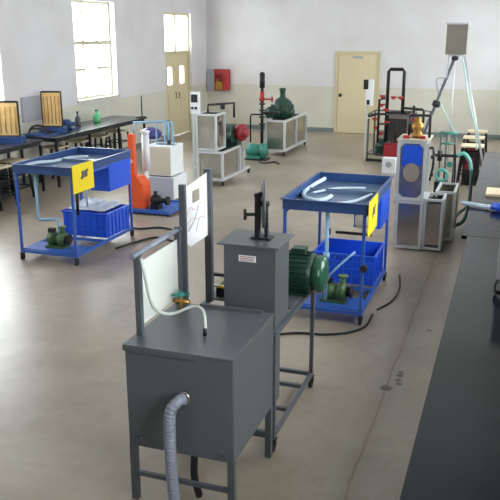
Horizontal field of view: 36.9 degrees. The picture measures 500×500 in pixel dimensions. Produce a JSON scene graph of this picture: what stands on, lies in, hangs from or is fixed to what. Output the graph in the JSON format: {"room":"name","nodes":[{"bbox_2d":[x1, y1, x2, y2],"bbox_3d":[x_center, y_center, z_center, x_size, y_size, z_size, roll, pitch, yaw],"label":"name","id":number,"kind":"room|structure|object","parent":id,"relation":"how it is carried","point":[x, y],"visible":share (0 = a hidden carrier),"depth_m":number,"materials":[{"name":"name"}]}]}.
{"room":"engineering laboratory","nodes":[
{"label":"engineering laboratory","id":0,"kind":"room"},
{"bbox_2d":[0,0,207,178],"bbox_3d":[-5.108,-2.780,10.947,0.250,4.600,23.000,6,17,18],"label":"wall","id":1,"kind":"structure","parent":0,"point":[37,42],"depth_m":16.36,"materials":[{"name":"paint"}]},
{"bbox_2d":[21,95,41,122],"bbox_3d":[-4.012,-2.601,13.812,0.054,0.450,0.580,6,17,18],"label":"switchboard","id":2,"kind":"object","parent":1,"relation":"attached to","point":[31,105],"visible":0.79,"depth_m":13.74,"materials":[{"name":"grey paint"}]},
{"bbox_2d":[9,135,166,187],"bbox_3d":[-4.988,-0.615,11.525,0.012,0.120,22.980,6,17,18],"label":"baseboard","id":3,"kind":"structure","parent":1,"relation":"attached to","point":[139,145],"depth_m":14.41,"materials":[{"name":"paint"}]},
{"bbox_2d":[19,90,165,115],"bbox_3d":[-5.445,-1.387,9.932,0.006,0.025,20.200,6,17,18],"label":"trim","id":4,"kind":"structure","parent":1,"relation":"attached to","point":[162,90],"depth_m":16.45,"materials":[{"name":"paint"}]},
{"bbox_2d":[72,0,119,102],"bbox_3d":[-3.307,-4.198,15.820,0.220,2.010,1.750,6,17,18],"label":"window","id":5,"kind":"structure","parent":1,"relation":"in","point":[81,42],"depth_m":15.98,"materials":[{"name":"paint"}]},
{"bbox_2d":[164,12,190,136],"bbox_3d":[-1.962,-4.619,19.831,0.130,3.150,1.650,6,17,18],"label":"door","id":6,"kind":"structure","parent":1,"relation":"in","point":[178,94],"depth_m":20.05,"materials":[{"name":"paint"}]},
{"bbox_2d":[0,129,499,499],"bbox_3d":[-0.657,-0.083,10.132,9.670,0.120,23.400,6,17,18],"label":"floor","id":7,"kind":"structure","parent":0,"point":[64,326],"depth_m":6.52,"materials":[{"name":"concrete"}]},
{"bbox_2d":[0,163,9,197],"bbox_3d":[-4.438,-1.057,12.146,0.402,0.620,1.300,6,17,18],"label":"equipment case","id":8,"kind":"object","parent":7,"relation":"on","point":[5,169],"visible":0.5,"depth_m":12.59,"materials":[{"name":"black metal"}]},
{"bbox_2d":[0,164,16,210],"bbox_3d":[-4.018,-1.004,11.900,0.454,0.663,0.454,6,17,18],"label":"stool","id":9,"kind":"object","parent":7,"relation":"on","point":[2,166],"visible":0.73,"depth_m":11.92,"materials":[{"name":"black metal"}]},
{"bbox_2d":[0,157,34,201],"bbox_3d":[-3.916,-1.173,12.475,0.454,0.663,0.454,6,17,18],"label":"stool","id":10,"kind":"object","parent":7,"relation":"on","point":[10,160],"visible":0.52,"depth_m":12.41,"materials":[{"name":"black metal"}]},
{"bbox_2d":[0,139,45,190],"bbox_3d":[-4.444,-1.088,11.753,0.770,0.900,3.200,6,17,18],"label":"table","id":11,"kind":"object","parent":7,"relation":"on","point":[7,148],"visible":0.54,"depth_m":12.60,"materials":[{"name":"black metal"}]},
{"bbox_2d":[0,101,25,142],"bbox_3d":[-4.080,-2.148,12.546,0.540,0.690,0.280,0,16,-1],"label":"board","id":12,"kind":"object","parent":11,"relation":"on","point":[10,131],"visible":1,"depth_m":12.50,"materials":[{"name":"brown wood"}]},
{"bbox_2d":[39,144,67,182],"bbox_3d":[-3.627,-1.604,13.954,0.454,0.663,0.454,6,17,18],"label":"stool","id":13,"kind":"object","parent":7,"relation":"on","point":[51,147],"visible":0.31,"depth_m":13.88,"materials":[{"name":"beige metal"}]},
{"bbox_2d":[10,147,133,265],"bbox_3d":[-2.197,-0.614,9.578,0.848,1.210,1.490,6,17,18],"label":"trolley","id":14,"kind":"object","parent":7,"relation":"on","point":[104,169],"visible":1,"depth_m":9.51,"materials":[{"name":"blue metal"}]},
{"bbox_2d":[24,155,87,164],"bbox_3d":[-2.450,-1.102,9.381,0.342,0.067,1.129,6,17,18],"label":"hose","id":15,"kind":"object","parent":14,"relation":"in","point":[78,156],"visible":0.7,"depth_m":9.48,"materials":[{"name":"white plastic"}]},
{"bbox_2d":[24,241,89,253],"bbox_3d":[-2.373,-0.029,9.232,0.728,0.010,0.324,6,17,18],"label":"shelf","id":16,"kind":"object","parent":14,"relation":"attached to","point":[44,247],"depth_m":9.16,"materials":[{"name":"blue metal"}]},
{"bbox_2d":[10,147,131,176],"bbox_3d":[-2.201,-1.125,9.430,0.840,0.103,1.490,6,17,18],"label":"tray","id":17,"kind":"object","parent":14,"relation":"on","point":[98,159],"depth_m":9.38,"materials":[{"name":"blue paint"}]},
{"bbox_2d":[67,196,122,211],"bbox_3d":[-2.050,-0.619,9.937,0.540,0.082,0.500,6,17,18],"label":"plastic sheet","id":18,"kind":"object","parent":14,"relation":"in","point":[95,204],"visible":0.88,"depth_m":9.86,"materials":[{"name":"white plastic"}]},
{"bbox_2d":[65,138,91,146],"bbox_3d":[-3.349,-1.829,14.725,0.454,0.663,0.454,6,17,18],"label":"stool","id":19,"kind":"object","parent":7,"relation":"on","point":[75,140],"visible":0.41,"depth_m":14.55,"materials":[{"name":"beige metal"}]},
{"bbox_2d":[20,116,146,186],"bbox_3d":[-3.222,-2.049,15.045,0.840,0.900,3.520,6,17,18],"label":"table","id":20,"kind":"object","parent":7,"relation":"on","point":[89,127],"visible":0.56,"depth_m":14.65,"materials":[{"name":"black metal"}]},
{"bbox_2d":[23,124,59,136],"bbox_3d":[-3.751,-2.165,13.497,0.550,0.187,0.348,6,17,18],"label":"apparatus","id":21,"kind":"object","parent":20,"relation":"on","point":[48,133],"visible":1,"depth_m":13.45,"materials":[{"name":"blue metal"}]},
{"bbox_2d":[39,91,67,132],"bbox_3d":[-3.642,-2.549,13.814,0.460,0.750,0.280,0,16,-1],"label":"board","id":22,"kind":"object","parent":20,"relation":"on","point":[51,101],"visible":0.94,"depth_m":13.77,"materials":[{"name":"brown wood"}]},
{"bbox_2d":[63,119,77,129],"bbox_3d":[-3.509,-2.412,14.360,0.360,0.180,0.202,6,17,18],"label":"pump","id":23,"kind":"object","parent":20,"relation":"on","point":[67,122],"visible":0.64,"depth_m":14.31,"materials":[{"name":"blue paint"}]},
{"bbox_2d":[75,111,80,124],"bbox_3d":[-3.424,-2.618,14.907,0.110,0.270,0.110,6,17,18],"label":"bottle","id":24,"kind":"object","parent":20,"relation":"on","point":[77,118],"visible":0.98,"depth_m":14.88,"materials":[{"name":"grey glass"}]},
{"bbox_2d":[93,109,100,121],"bbox_3d":[-3.165,-2.776,15.484,0.150,0.250,0.150,6,17,18],"label":"bottle","id":25,"kind":"object","parent":20,"relation":"on","point":[96,117],"visible":1,"depth_m":15.44,"materials":[{"name":"green paint"}]},
{"bbox_2d":[136,96,145,117],"bbox_3d":[-2.368,-3.103,16.226,0.140,0.460,0.220,6,17,18],"label":"stand","id":26,"kind":"object","parent":20,"relation":"on","point":[141,116],"visible":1,"depth_m":16.25,"materials":[{"name":"black metal"}]},
{"bbox_2d":[85,134,111,147],"bbox_3d":[-3.105,-2.028,15.405,0.454,0.663,0.454,6,17,18],"label":"stool","id":27,"kind":"object","parent":7,"relation":"on","point":[94,136],"visible":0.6,"depth_m":15.27,"materials":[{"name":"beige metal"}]},
{"bbox_2d":[105,129,128,148],"bbox_3d":[-2.843,-2.240,16.131,0.454,0.663,0.454,6,17,18],"label":"stool","id":28,"kind":"object","parent":7,"relation":"on","point":[113,131],"visible":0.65,"depth_m":16.01,"materials":[{"name":"black metal"}]},
{"bbox_2d":[115,237,173,248],"bbox_3d":[-1.255,-0.074,9.835,0.793,0.028,0.672,6,17,18],"label":"cable","id":29,"kind":"object","parent":7,"relation":"on","point":[133,242],"visible":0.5,"depth_m":9.97,"materials":[{"name":"black rubber"}]},
{"bbox_2d":[139,127,162,143],"bbox_3d":[-1.810,-1.750,13.808,0.400,1.020,0.400,6,17,18],"label":"trolley","id":30,"kind":"object","parent":7,"relation":"on","point":[152,135],"visible":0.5,"depth_m":13.58,"materials":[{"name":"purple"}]},
{"bbox_2d":[127,120,178,216],"bbox_3d":[-1.467,-1.308,11.620,0.800,1.398,0.780,6,17,18],"label":"stand","id":31,"kind":"object","parent":7,"relation":"on","point":[142,200],"visible":0.86,"depth_m":11.49,"materials":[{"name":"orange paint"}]},
{"bbox_2d":[133,227,172,229],"bbox_3d":[-1.435,-0.311,10.649,0.758,0.028,0.151,4,17,13],"label":"cable","id":32,"kind":"object","parent":7,"relation":"on","point":[133,227],"visible":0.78,"depth_m":10.63,"materials":[{"name":"black rubber"}]},
{"bbox_2d":[148,142,186,199],"bbox_3d":[-1.408,-1.315,12.530,0.520,0.900,0.528,6,17,18],"label":"tank","id":33,"kind":"object","parent":7,"relation":"on","point":[166,173],"visible":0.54,"depth_m":12.30,"materials":[{"name":"paint"}]},
{"bbox_2d":[155,120,176,144],"bbox_3d":[-1.375,-1.940,12.353,0.332,0.400,0.176,6,17,18],"label":"stand","id":34,"kind":"object","parent":33,"relation":"on","point":[169,121],"visible":0.76,"depth_m":12.30,"materials":[{"name":"blue plastic"}]},
{"bbox_2d":[122,226,273,499],"bbox_3d":[-0.287,0.701,4.521,0.667,1.520,0.755,6,17,18],"label":"tank","id":35,"kind":"object","parent":7,"relation":"on","point":[220,357],"visible":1,"depth_m":4.30,"materials":[{"name":"grey metal"}]},
{"bbox_2d":[163,393,186,499],"bbox_3d":[-0.466,1.240,4.003,0.119,0.768,0.620,4,17,12],"label":"corrugated hose","id":36,"kind":"object","parent":35,"relation":"attached to","point":[171,409],"visible":1,"depth_m":4.15,"materials":[{"name":"grey plastic"}]},
{"bbox_2d":[190,456,202,497],"bbox_3d":[-0.316,1.304,4.402,0.052,0.339,0.076,11,19,33],"label":"cable","id":37,"kind":"object","parent":35,"relation":"hanging from","point":[193,460],"visible":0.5,"depth_m":4.37,"materials":[{"name":"black rubber"}]},
{"bbox_2d":[190,92,250,185],"bbox_3d":[-0.467,-2.160,14.070,0.779,1.660,1.530,6,17,18],"label":"rig","id":38,"kind":"object","parent":7,"relation":"on","point":[218,146],"visible":0.88,"depth_m":13.55,"materials":[{"name":"white metal"}]},
{"bbox_2d":[178,168,328,451],"bbox_3d":[0.069,0.327,5.301,0.805,1.800,1.076,6,17,18],"label":"rig","id":39,"kind":"object","parent":7,"relation":"on","point":[261,272],"visible":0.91,"depth_m":4.92,"materials":[{"name":"grey metal"}]},
{"bbox_2d":[244,143,269,160],"bbox_3d":[0.148,-2.163,16.399,0.520,0.360,0.320,6,17,18],"label":"pump","id":40,"kind":"object","parent":7,"relation":"on","point":[256,152],"visible":0.98,"depth_m":16.30,"materials":[{"name":"teal paint"}]},
{"bbox_2d":[258,160,278,164],"bbox_3d":[0.365,-1.868,15.976,0.626,0.030,0.270,10,19,31],"label":"cable","id":41,"kind":"object","parent":7,"relation":"on","point":[258,160],"visible":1,"depth_m":15.94,"materials":[{"name":"black rubber"}]},
{"bbox_2d":[250,72,306,155],"bbox_3d":[0.691,-3.236,17.433,0.818,1.840,2.100,6,17,18],"label":"rig","id":42,"kind":"object","parent":7,"relation":"on","point":[285,128],"visible":0.96,"depth_m":16.99,"materials":[{"name":"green metal"}]},
{"bbox_2d":[280,313,373,335],"bbox_3d":[0.745,0.746,7.036,1.199,0.024,0.299,-8,18,-25],"label":"cable","id":43,"kind":"object","parent":7,"relation":"on","point":[372,314],"visible":0.8,"depth_m":6.94,"materials":[{"name":"black rubber"}]},
{"bbox_2d":[280,172,393,324],"bbox_3d":[0.925,-0.081,7.750,0.855,1.210,1.510,6,17,18],"label":"trolley","id":44,"kind":"object","parent":7,"relation":"on","point":[358,262],"visible":0.81,"depth_m":7.67,"materials":[{"name":"blue metal"}]},
{"bbox_2d":[301,177,332,200],"bbox_3d":[0.675,-0.628,7.727,0.313,0.085,0.951,0,16,0],"label":"hose","id":45,"kind":"object","parent":44,"relation":"in","point":[304,196],"visible":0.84,"depth_m":7.49,"materials":[{"name":"white plastic"}]},
{"bbox_2d":[296,293,364,310],"bbox_3d":[0.750,0.502,7.414,0.728,0.010,0.324,6,17,18],"label":"shelf","id":46,"kind":"object","parent":44,"relation":"attached to","point":[348,304],"depth_m":7.30,"materials":[{"name":"blue metal"}]},
{"bbox_2d":[280,172,393,214],"bbox_3d":[0.922,-0.594,7.612,0.840,0.103,1.490,6,17,18],"label":"tray","id":47,"kind":"object","parent":44,"relation":"on","point":[379,185],"depth_m":7.62,"materials":[{"name":"blue paint"}]},
{"bbox_2d":[311,187,365,193],"bbox_3d":[0.904,-0.630,7.802,0.626,0.026,0.130,-6,17,-20],"label":"hose","id":48,"kind":"object","parent":44,"relation":"in","point":[322,190],"visible":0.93,"depth_m":7.85,"materials":[{"name":"white plastic"}]},
{"bbox_2d":[339,193,372,202],"bbox_3d":[1.051,-0.495,7.340,0.093,0.034,0.568,15,22,42],"label":"hose","id":49,"kind":"object","parent":44,"relation":"in","point":[370,194],"visible":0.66,"depth_m":7.31,"materials":[{"name":"white plastic"}]},
{"bbox_2d":[376,274,400,309],"bbox_3d":[1.546,0.447,8.058,0.120,0.020,1.206,6,17,21],"label":"cable","id":50,"kind":"object","parent":7,"relation":"on","point":[396,295],"visible":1,"depth_m":7.90,"materials":[{"name":"black rubber"}]},
{"bbox_2d":[363,67,430,161],"bbox_3d":[3.197,-2.923,16.137,1.410,1.966,1.118,6,17,18],"label":"rig","id":51,"kind":"object","parent":7,"relation":"on","point":[395,124],"visible":0.92,"depth_m":15.96,"materials":[{"name":"black metal"}]},
{"bbox_2d":[393,114,458,250],"bbox_3d":[2.356,-0.971,9.880,0.720,1.686,1.220,6,17,18],"label":"rig","id":52,"kind":"object","parent":7,"relation":"on","point":[413,197],"visible":1,"depth_m":9.48,"materials":[{"name":"stainless steel"},{"name":"blue paint"},{"name":"brass"}]},
{"bbox_2d":[382,157,396,173],"bbox_3d":[2.756,-1.676,14.837,0.260,0.300,0.230,6,17,18],"label":"switch box","id":53,"kind":"object","parent":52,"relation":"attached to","point":[388,163],"visible":0.88,"depth_m":14.74,"materials":[{"name":"white paint"}]},
{"bbox_2d":[453,171,472,226],"bbox_3d":[3.030,-0.717,10.581,0.446,0.755,0.167,-14,21,-39],"label":"hose","id":54,"kind":"object","parent":52,"relation":"hanging from","point":[463,220],"visible":0.84,"depth_m":10.59,"materials":[{"name":"rubber"}]},
{"bbox_2d":[394,23,482,202],"bbox_3d":[3.039,-2.148,11.973,1.357,2.828,1.183,-7,18,-23],"label":"tank","id":55,"kind":"object","parent":7,"relation":"on","point":[457,36],"visible":0.89,"depth_m":11.32,"materials":[{"name":"stainless steel"},{"name":"grey paint"},{"name":"clear plastic tubing"}]},
{"bbox_2d":[440,102,456,131],"bbox_3d":[3.006,-1.992,11.254,0.096,0.380,0.692,-3,16,-9],"label":"hose","id":56,"kind":"object","parent":55,"relation":"attached to","point":[440,102],"visible":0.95,"depth_m":11.40,"materials":[{"name":"white plastic"}]},
{"bbox_2d":[461,57,477,149],"bbox_3d":[3.327,-2.214,11.360,0.348,1.385,0.030,6,17,18],"label":"hose","id":57,"kind":"object","parent":55,"relation":"hanging from","point":[465,74],"visible":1,"depth_m":11.35,"materials":[{"name":"white plastic"}]},
{"bbox_2d":[433,131,458,196],"bbox_3d":[2.855,-1.070,10.941,0.340,1.320,0.315,6,17,18],"label":"rig","id":58,"kind":"object","parent":7,"relation":"on","point":[439,155],"visible":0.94,"depth_m":10.79,"materials":[{"name":"paint"}]},
{"bbox_2d":[457,200,471,216],"bbox_3d":[3.088,-0.603,10.842,0.066,0.161,0.639,12,20,35],"label":"hose","id":59,"kind":"object","parent":58,"relation":"attached to","point":[464,208],"visible":0.52,"depth_m":10.78,"materials":[{"name":"green rubber"}]},
{"bbox_2d":[457,152,472,170],"bbox_3d":[3.055,-1.264,10.656,0.241,0.264,0.056,6,17,18],"label":"hose","id":60,"kind":"object","parent":58,"relation":"attached to","point":[465,154],"visible":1,"depth_m":10.62,"materials":[{"name":"teal plastic"}]},
{"bbox_2d":[399,236,499,499],"bbox_3d":[1.441,1.126,4.170,0.885,0.900,5.910,6,17,18],"label":"laboratory bench","id":61,"kind":"object","parent":7,"relation":"on","point":[455,455],"visible":1,"depth_m":3.80,"materials":[{"name":"black metal"}]},
{"bbox_2d":[493,243,499,295],"bbox_3d":[1.841,0.097,5.339,0.170,0.420,0.281,6,17,18],"label":"stand","id":62,"kind":"object","parent":61,"relation":"on","point":[496,286],"visible":1,"depth_m":5.32,"materials":[{"name":"grey paint"}]},
{"bbox_2d":[461,150,479,184],"bbox_3d":[4.035,-1.511,13.700,0.290,0.580,0.294,6,17,18],"label":"crate","id":63,"kind":"object","parent":7,"relation":"on","point":[474,155],"visible":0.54,"depth_m":13.58,"materials":[{"name":"black plastic"}]},
{"bbox_2d":[456,143,484,182],"bbox_3d":[4.036,-1.558,13.688,0.474,0.722,0.474,6,17,18],"label":"stool","id":64,"kind":"object","parent":7,"relation":"on","point":[463,145],"visible":0.71,"depth_m":13.54,"materials":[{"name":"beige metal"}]},
{"bbox_2d":[461,135,484,168],"bbox_3d":[4.373,-1.866,14.744,0.474,0.722,0.474,6,17,18],"label":"stool","id":65,"kind":"object","parent":7,"relation":"on","point":[465,137],"visible":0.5,"depth_m":14.54,"materials":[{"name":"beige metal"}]},
{"bbox_2d":[465,141,481,150],"bbox_3d":[4.373,-1.819,14.756,0.290,0.580,0.294,6,17,18],"label":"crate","id":66,"kind":"object","parent":7,"relation":"on","point":[466,141],"visible":0.21,"depth_m":14.60,"materials":[{"name":"black plastic"}]},
{"bbox_2d":[466,129,487,156],"bbox_3d":[4.719,-2.130,15.645,0.474,0.722,0.474,6,17,18],"label":"stool","id":67,"kind":"object","parent":7,"relation":"on","point":[469,131],"visible":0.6,"depth_m":15.40,"materials":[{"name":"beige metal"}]},
{"bbox_2d":[461,152,499,238],"bbox_3d":[3.234,-0.349,9.224,0.935,0.900,5.205,6,17,18],"label":"laboratory bench","id":68,"kind":"object","parent":7,"relation":"on","point":[480,222],"visible":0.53,"depth_m":7.97,"materials":[{"name":"grey laminate"}]},
{"bbox_2d":[461,200,499,210],"bbox_3d":[2.494,-0.468,7.862,0.597,0.090,0.093,15,22,41],"label":"tube","id":69,"kind":"object","parent":68,"relation":"on","point":[495,206],"visible":1,"depth_m":7.87,"materials":[{"name":"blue plastic"}]},
{"bbox_2d":[485,187,499,196],"bbox_3d":[2.947,-0.656,8.612,0.450,0.029,0.400,6,17,18],"label":"wooden board","id":70,"kind":"object","parent":68,"relation":"on","point":[492,192],"visible":1,"depth_m":8.56,"materials":[{"name":"beige wood"}]},
{"bbox_2d":[206,0,499,134],"bbox_3d":[3.132,-5.422,19.995,9.670,4.600,0.200,6,17,18],"label":"wall","id":71,"kind":"structure","parent":0,"point":[293,42],"depth_m":20.00,"materials":[{"name":"paint"}]},
{"bbox_2d":[207,69,229,90],"bbox_3d":[-0.898,-4.859,21.422,0.660,0.600,0.140,6,17,18],"label":"upper cabinet","id":72,"kind":"object","parent":71,"relation":"attached to","point":[217,79],"visible":1,"depth_m":21.40,"materials":[{"name":"red metal"}]},
{"bbox_2d":[207,83,499,90],"bbox_3d":[3.099,-4.384,20.196,9.170,0.025,0.006,6,17,18],"label":"trim","id":73,"kind":"structure","parent":71,"relation":"attached to","point":[207,83],"depth_m":20.03,"materials":[{"name":"paint"}]},
{"bbox_2d":[334,51,380,133],"bbox_3d":[2.878,-4.243,20.276,1.190,2.180,0.080,6,17,18],"label":"door","id":74,"kind":"structure","parent":71,"relation":"in","point":[351,71],"depth_m":20.28,"materials":[{"name":"paint"}]},
{"bbox_2d":[226,124,499,139],"bbox_3d":[3.097,-3.243,20.525,9.170,0.120,0.015,6,17,18],"label":"baseboard","id":75,"kind":"structure","parent":71,"relation":"attached to","point":[313,129],"depth_m":20.36,"materials":[{"name":"paint"}]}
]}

